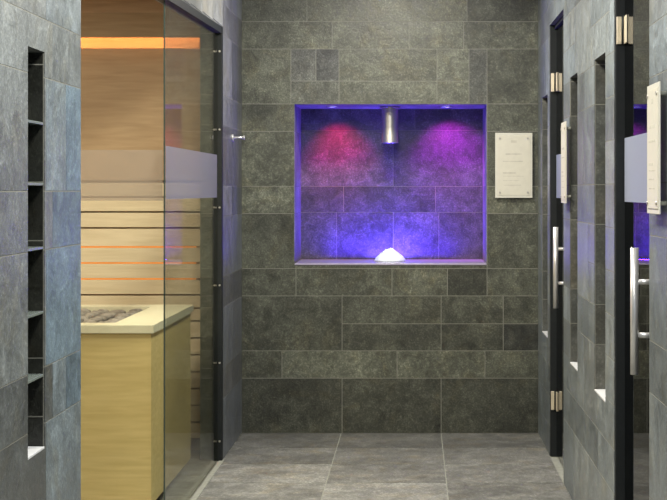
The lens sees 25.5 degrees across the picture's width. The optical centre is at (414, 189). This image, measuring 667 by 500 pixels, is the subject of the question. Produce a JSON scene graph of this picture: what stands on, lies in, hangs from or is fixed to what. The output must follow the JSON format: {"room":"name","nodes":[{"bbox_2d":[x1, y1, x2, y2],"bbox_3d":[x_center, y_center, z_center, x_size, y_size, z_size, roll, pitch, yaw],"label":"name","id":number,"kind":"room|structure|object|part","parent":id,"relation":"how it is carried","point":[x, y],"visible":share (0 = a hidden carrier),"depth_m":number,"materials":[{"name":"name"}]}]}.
{"room":"spa corridor","nodes":[
{"label":"spa corridor","id":0,"kind":"room"},
{"bbox_2d":[0,0,241,499],"bbox_3d":[-1.058,0.000,3.780,0.192,2.700,8.760,0,0,0],"label":"wall","id":1,"kind":"structure","parent":0,"point":[40,40],"depth_m":3.94,"materials":[{"name":"tile"}]},
{"bbox_2d":[28,374,42,383],"bbox_3d":[-1.039,0.480,3.732,0.150,0.007,0.161,0,0,0],"label":"niche shelf","id":2,"kind":"object","parent":1,"relation":"attached to","point":[31,377],"visible":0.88,"depth_m":3.75,"materials":[{"name":"grey glass"}]},
{"bbox_2d":[28,311,42,317],"bbox_3d":[-1.039,0.317,3.732,0.150,0.007,0.161,0,0,0],"label":"niche shelf","id":3,"kind":"object","parent":1,"relation":"attached to","point":[30,313],"visible":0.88,"depth_m":3.75,"materials":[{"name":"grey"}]},
{"bbox_2d":[28,246,42,250],"bbox_3d":[-1.039,0.150,3.732,0.150,0.007,0.161,0,0,0],"label":"niche shelf","id":4,"kind":"object","parent":1,"relation":"attached to","point":[30,248],"visible":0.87,"depth_m":3.74,"materials":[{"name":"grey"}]},
{"bbox_2d":[28,120,42,124],"bbox_3d":[-1.039,-0.172,3.732,0.150,0.007,0.161,0,0,0],"label":"niche shelf","id":5,"kind":"object","parent":1,"relation":"attached to","point":[30,122],"visible":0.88,"depth_m":3.74,"materials":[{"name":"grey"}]},
{"bbox_2d":[28,183,42,185],"bbox_3d":[-1.039,-0.015,3.732,0.150,0.007,0.161,0,0,0],"label":"niche shelf","id":6,"kind":"object","parent":1,"relation":"attached to","point":[29,184],"visible":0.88,"depth_m":3.75,"materials":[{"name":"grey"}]},
{"bbox_2d":[28,446,43,459],"bbox_3d":[-1.038,0.668,3.731,0.153,0.006,0.160,0,0,0],"label":"trim","id":7,"kind":"structure","parent":1,"relation":"attached to","point":[32,450],"depth_m":3.75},
{"bbox_2d":[191,460,223,499],"bbox_3d":[-0.964,1.349,5.785,0.024,0.003,3.110,0,0,0],"label":"trim","id":8,"kind":"structure","parent":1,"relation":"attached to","point":[209,477],"depth_m":6.80,"materials":[{"name":"metal"}]},
{"bbox_2d":[232,134,244,140],"bbox_3d":[-0.929,-0.274,7.720,0.066,0.036,0.036,0,0,0],"label":"towel hook","id":9,"kind":"object","parent":1,"relation":"attached to","point":[233,137],"visible":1,"depth_m":7.71,"materials":[{"name":"metal"}]},
{"bbox_2d":[81,38,199,449],"bbox_3d":[-2.062,0.140,5.860,1.975,2.420,3.620,0,0,0],"label":"wall","id":10,"kind":"structure","parent":0,"point":[85,42],"depth_m":7.62,"materials":[{"name":"brown wood"}]},
{"bbox_2d":[81,183,199,437],"bbox_3d":[-2.031,0.657,7.559,1.897,1.386,0.119,0,0,0],"label":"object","id":11,"kind":"object","parent":10,"relation":"attached to","point":[89,237],"depth_m":7.50,"materials":[{"name":"brown wood"}]},
{"bbox_3d":[-2.035,0.291,7.522,1.830,0.024,0.001,0,0,0],"label":"led strip","id":12,"kind":"part","parent":11,"relation":"part of","materials":[{"name":"orange plastic"}]},
{"bbox_3d":[-2.035,0.373,7.522,1.830,0.024,0.001,0,0,0],"label":"led strip","id":13,"kind":"part","parent":11,"relation":"part of","materials":[{"name":"orange plastic"}]},
{"bbox_3d":[-2.035,0.455,7.522,1.830,0.024,0.001,0,0,0],"label":"led strip","id":14,"kind":"part","parent":11,"relation":"part of","materials":[{"name":"orange plastic"}]},
{"bbox_2d":[81,0,199,37],"bbox_3d":[-2.029,-0.922,7.473,1.903,0.292,0.025,0,0,0],"label":"fascia","id":15,"kind":"object","parent":10,"relation":"attached to","point":[99,18],"depth_m":7.46,"materials":[{"name":"brown wood"}]},
{"bbox_2d":[81,48,199,179],"bbox_3d":[-2.029,-0.388,7.510,1.903,0.675,0.020,0,0,0],"label":"wall panel","id":16,"kind":"object","parent":10,"relation":"attached to","point":[122,89],"visible":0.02,"depth_m":7.50,"materials":[{"name":"brown wood"}]},
{"bbox_2d":[157,433,571,499],"bbox_3d":[-0.675,1.381,4.075,5.050,0.059,9.350,0,0,0],"label":"floor","id":17,"kind":"structure","parent":0,"point":[258,466],"depth_m":7.10,"materials":[{"name":"tile"}]},
{"bbox_2d":[81,305,192,499],"bbox_3d":[-1.573,0.955,6.635,0.979,0.790,1.094,0,0,0],"label":"heater","id":18,"kind":"object","parent":17,"relation":"on","point":[122,361],"visible":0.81,"depth_m":6.10,"materials":[{"name":"beige wood"}]},
{"bbox_2d":[84,314,94,318],"bbox_3d":[-1.493,0.587,6.692,0.068,0.045,0.058,0,0,-7],"label":"stone","id":19,"kind":"object","parent":18,"relation":"on","point":[89,316],"visible":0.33,"depth_m":6.67,"materials":[{"name":"grey stone"}]},
{"bbox_2d":[83,320,96,322],"bbox_3d":[-1.407,0.583,6.373,0.066,0.043,0.070,0,0,-21],"label":"stone","id":20,"kind":"object","parent":18,"relation":"on","point":[85,321],"visible":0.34,"depth_m":6.35,"materials":[{"name":"grey stone"}]},
{"bbox_2d":[85,312,99,316],"bbox_3d":[-1.494,0.586,6.793,0.068,0.042,0.059,0,0,-33],"label":"stone","id":21,"kind":"object","parent":18,"relation":"on","point":[95,314],"visible":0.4,"depth_m":6.78,"materials":[{"name":"grey stone"}]},
{"bbox_2d":[88,317,104,321],"bbox_3d":[-1.409,0.581,6.483,0.061,0.038,0.073,0,0,44],"label":"stone","id":22,"kind":"object","parent":18,"relation":"in","point":[97,319],"visible":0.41,"depth_m":6.47,"materials":[{"name":"grey stone"}]},
{"bbox_2d":[97,309,108,312],"bbox_3d":[-1.489,0.589,7.005,0.071,0.043,0.065,0,0,16],"label":"stone","id":23,"kind":"object","parent":18,"relation":"on","point":[101,310],"visible":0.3,"depth_m":6.99,"materials":[{"name":"grey stone"}]},
{"bbox_2d":[100,313,113,319],"bbox_3d":[-1.408,0.581,6.688,0.069,0.043,0.066,0,0,36],"label":"stone","id":24,"kind":"object","parent":18,"relation":"on","point":[108,316],"visible":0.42,"depth_m":6.67,"materials":[{"name":"grey stone"}]},
{"bbox_2d":[107,318,119,321],"bbox_3d":[-1.333,0.588,6.476,0.078,0.043,0.062,0,0,23],"label":"stone","id":25,"kind":"object","parent":18,"relation":"on","point":[111,319],"visible":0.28,"depth_m":6.46,"materials":[{"name":"grey stone"}]},
{"bbox_2d":[115,313,130,317],"bbox_3d":[-1.329,0.580,6.685,0.075,0.038,0.058,0,0,-7],"label":"stone","id":26,"kind":"object","parent":18,"relation":"in","point":[125,315],"visible":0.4,"depth_m":6.67,"materials":[{"name":"grey stone"}]},
{"bbox_2d":[129,308,142,311],"bbox_3d":[-1.333,0.586,7.007,0.068,0.043,0.059,0,0,-13],"label":"stone","id":27,"kind":"object","parent":18,"relation":"on","point":[137,309],"visible":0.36,"depth_m":6.99,"materials":[{"name":"grey stone"}]},
{"bbox_2d":[158,0,222,499],"bbox_3d":[-0.984,0.268,5.789,0.048,2.164,3.118,0,0,0],"label":"glass wall","id":28,"kind":"structure","parent":17,"relation":"on","point":[179,6],"depth_m":7.31,"materials":[{"name":"glass"}]},
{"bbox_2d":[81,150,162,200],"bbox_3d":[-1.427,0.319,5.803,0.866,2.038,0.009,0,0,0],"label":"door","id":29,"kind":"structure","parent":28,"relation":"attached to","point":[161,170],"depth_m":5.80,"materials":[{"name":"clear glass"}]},
{"bbox_3d":[-0.985,-0.760,5.770,0.046,0.107,3.080,0,0,0],"label":"head rail","id":30,"kind":"part","parent":28,"relation":"part of","materials":[{"name":"metal"}]},
{"bbox_3d":[-0.984,0.268,7.329,0.048,2.164,0.038,0,0,0],"label":"post","id":31,"kind":"part","parent":28,"relation":"part of","materials":[{"name":"metal"}]},
{"bbox_2d":[242,0,537,432],"bbox_3d":[-0.139,0.000,8.426,2.150,2.700,0.537,0,0,0],"label":"wall","id":32,"kind":"structure","parent":0,"point":[326,348],"depth_m":8.16,"materials":[{"name":"tile"}]},
{"bbox_2d":[379,107,400,142],"bbox_3d":[-0.143,-0.371,8.400,0.122,0.205,0.122,0,0,0],"label":"chute","id":33,"kind":"object","parent":32,"relation":"attached to","point":[389,114],"visible":1,"depth_m":8.36,"materials":[{"name":"metal"}]},
{"bbox_2d":[295,259,485,264],"bbox_3d":[-0.136,0.412,8.392,1.064,0.010,0.476,0,0,0],"label":"trim","id":34,"kind":"structure","parent":32,"relation":"attached to","point":[302,261],"depth_m":8.25,"materials":[{"name":"stone"}]},
{"bbox_2d":[374,248,405,261],"bbox_3d":[-0.143,0.368,8.400,0.185,0.077,0.185,0,0,0],"label":"heap","id":35,"kind":"object","parent":34,"relation":"on","point":[388,255],"visible":1,"depth_m":8.34,"materials":[{"name":"white ice"}]},
{"bbox_2d":[495,133,531,197],"bbox_3d":[0.547,-0.137,8.143,0.206,0.360,0.028,0,0,0],"label":"wall plaque","id":36,"kind":"object","parent":32,"relation":"attached to","point":[513,151],"visible":1,"depth_m":8.13,"materials":[{"name":"metal"}]},
{"bbox_2d":[538,0,666,499],"bbox_3d":[0.770,0.000,3.780,0.172,2.700,8.760,0,0,0],"label":"wall","id":37,"kind":"structure","parent":0,"point":[589,25],"depth_m":5.60,"materials":[{"name":"tile"}]},
{"bbox_2d":[550,15,563,466],"bbox_3d":[0.725,0.258,7.114,0.162,2.185,0.701,0,0,0],"label":"door","id":38,"kind":"structure","parent":37,"relation":"in","point":[557,30],"depth_m":7.43,"materials":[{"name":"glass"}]},
{"bbox_3d":[0.657,0.362,6.860,0.025,0.379,0.025,0,0,0],"label":"handle","id":39,"kind":"part","parent":38,"relation":"part of","materials":[{"name":"metal"}]},
{"bbox_3d":[0.715,1.067,7.409,0.004,0.094,0.054,0,0,0],"label":"glass plate","id":40,"kind":"part","parent":38,"relation":"part of","materials":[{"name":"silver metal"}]},
{"bbox_3d":[0.715,-0.545,7.409,0.004,0.094,0.054,0,0,0],"label":"glass plate","id":41,"kind":"part","parent":38,"relation":"part of","materials":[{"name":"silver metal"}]},
{"bbox_3d":[0.721,0.267,7.114,0.008,2.143,0.661,0,0,0],"label":"glass pane","id":42,"kind":"part","parent":38,"relation":"part of","materials":[{"name":"glass"}]},
{"bbox_2d":[561,121,570,202],"bbox_3d":[0.669,-0.122,6.530,0.028,0.360,0.206,0,0,0],"label":"wall plaque","id":43,"kind":"object","parent":37,"relation":"attached to","point":[564,196],"visible":1,"depth_m":6.47,"materials":[{"name":"metal"}]},
{"bbox_3d":[0.659,-0.122,6.530,0.002,0.332,0.182,0,0,0],"label":"plate","id":44,"kind":"part","parent":43,"relation":"part of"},
{"bbox_2d":[570,362,576,370],"bbox_3d":[0.750,0.761,6.330,0.133,0.006,0.293,0,0,0],"label":"trim","id":45,"kind":"structure","parent":37,"relation":"attached to","point":[574,364],"depth_m":6.38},
{"bbox_2d":[594,389,605,401],"bbox_3d":[0.750,0.761,5.436,0.133,0.006,0.317,0,0,0],"label":"trim","id":46,"kind":"structure","parent":37,"relation":"attached to","point":[601,392],"depth_m":5.50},
{"bbox_2d":[615,0,648,499],"bbox_3d":[0.725,0.258,4.664,0.162,2.185,0.752,0,0,0],"label":"door","id":47,"kind":"structure","parent":37,"relation":"in","point":[631,16],"depth_m":4.82,"materials":[{"name":"metal"}]},
{"bbox_3d":[0.747,0.258,4.664,0.119,2.185,0.752,0,0,0],"label":"frame","id":48,"kind":"part","parent":47,"relation":"part of","materials":[{"name":"metal"}]},
{"bbox_3d":[0.715,-0.545,4.985,0.004,0.094,0.054,0,0,0],"label":"glass plate","id":49,"kind":"part","parent":47,"relation":"part of","materials":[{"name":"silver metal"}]},
{"bbox_3d":[0.657,0.362,4.397,0.025,0.379,0.025,0,0,0],"label":"handle","id":50,"kind":"part","parent":47,"relation":"part of","materials":[{"name":"metal"}]},
{"bbox_2d":[646,81,666,213],"bbox_3d":[0.669,-0.114,4.075,0.028,0.360,0.206,0,0,0],"label":"wall plaque","id":51,"kind":"object","parent":37,"relation":"attached to","point":[654,92],"visible":1,"depth_m":4.04,"materials":[{"name":"metal"}]},
{"bbox_3d":[0.659,-0.114,4.075,0.002,0.332,0.182,0,0,0],"label":"plate","id":52,"kind":"part","parent":51,"relation":"part of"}
]}

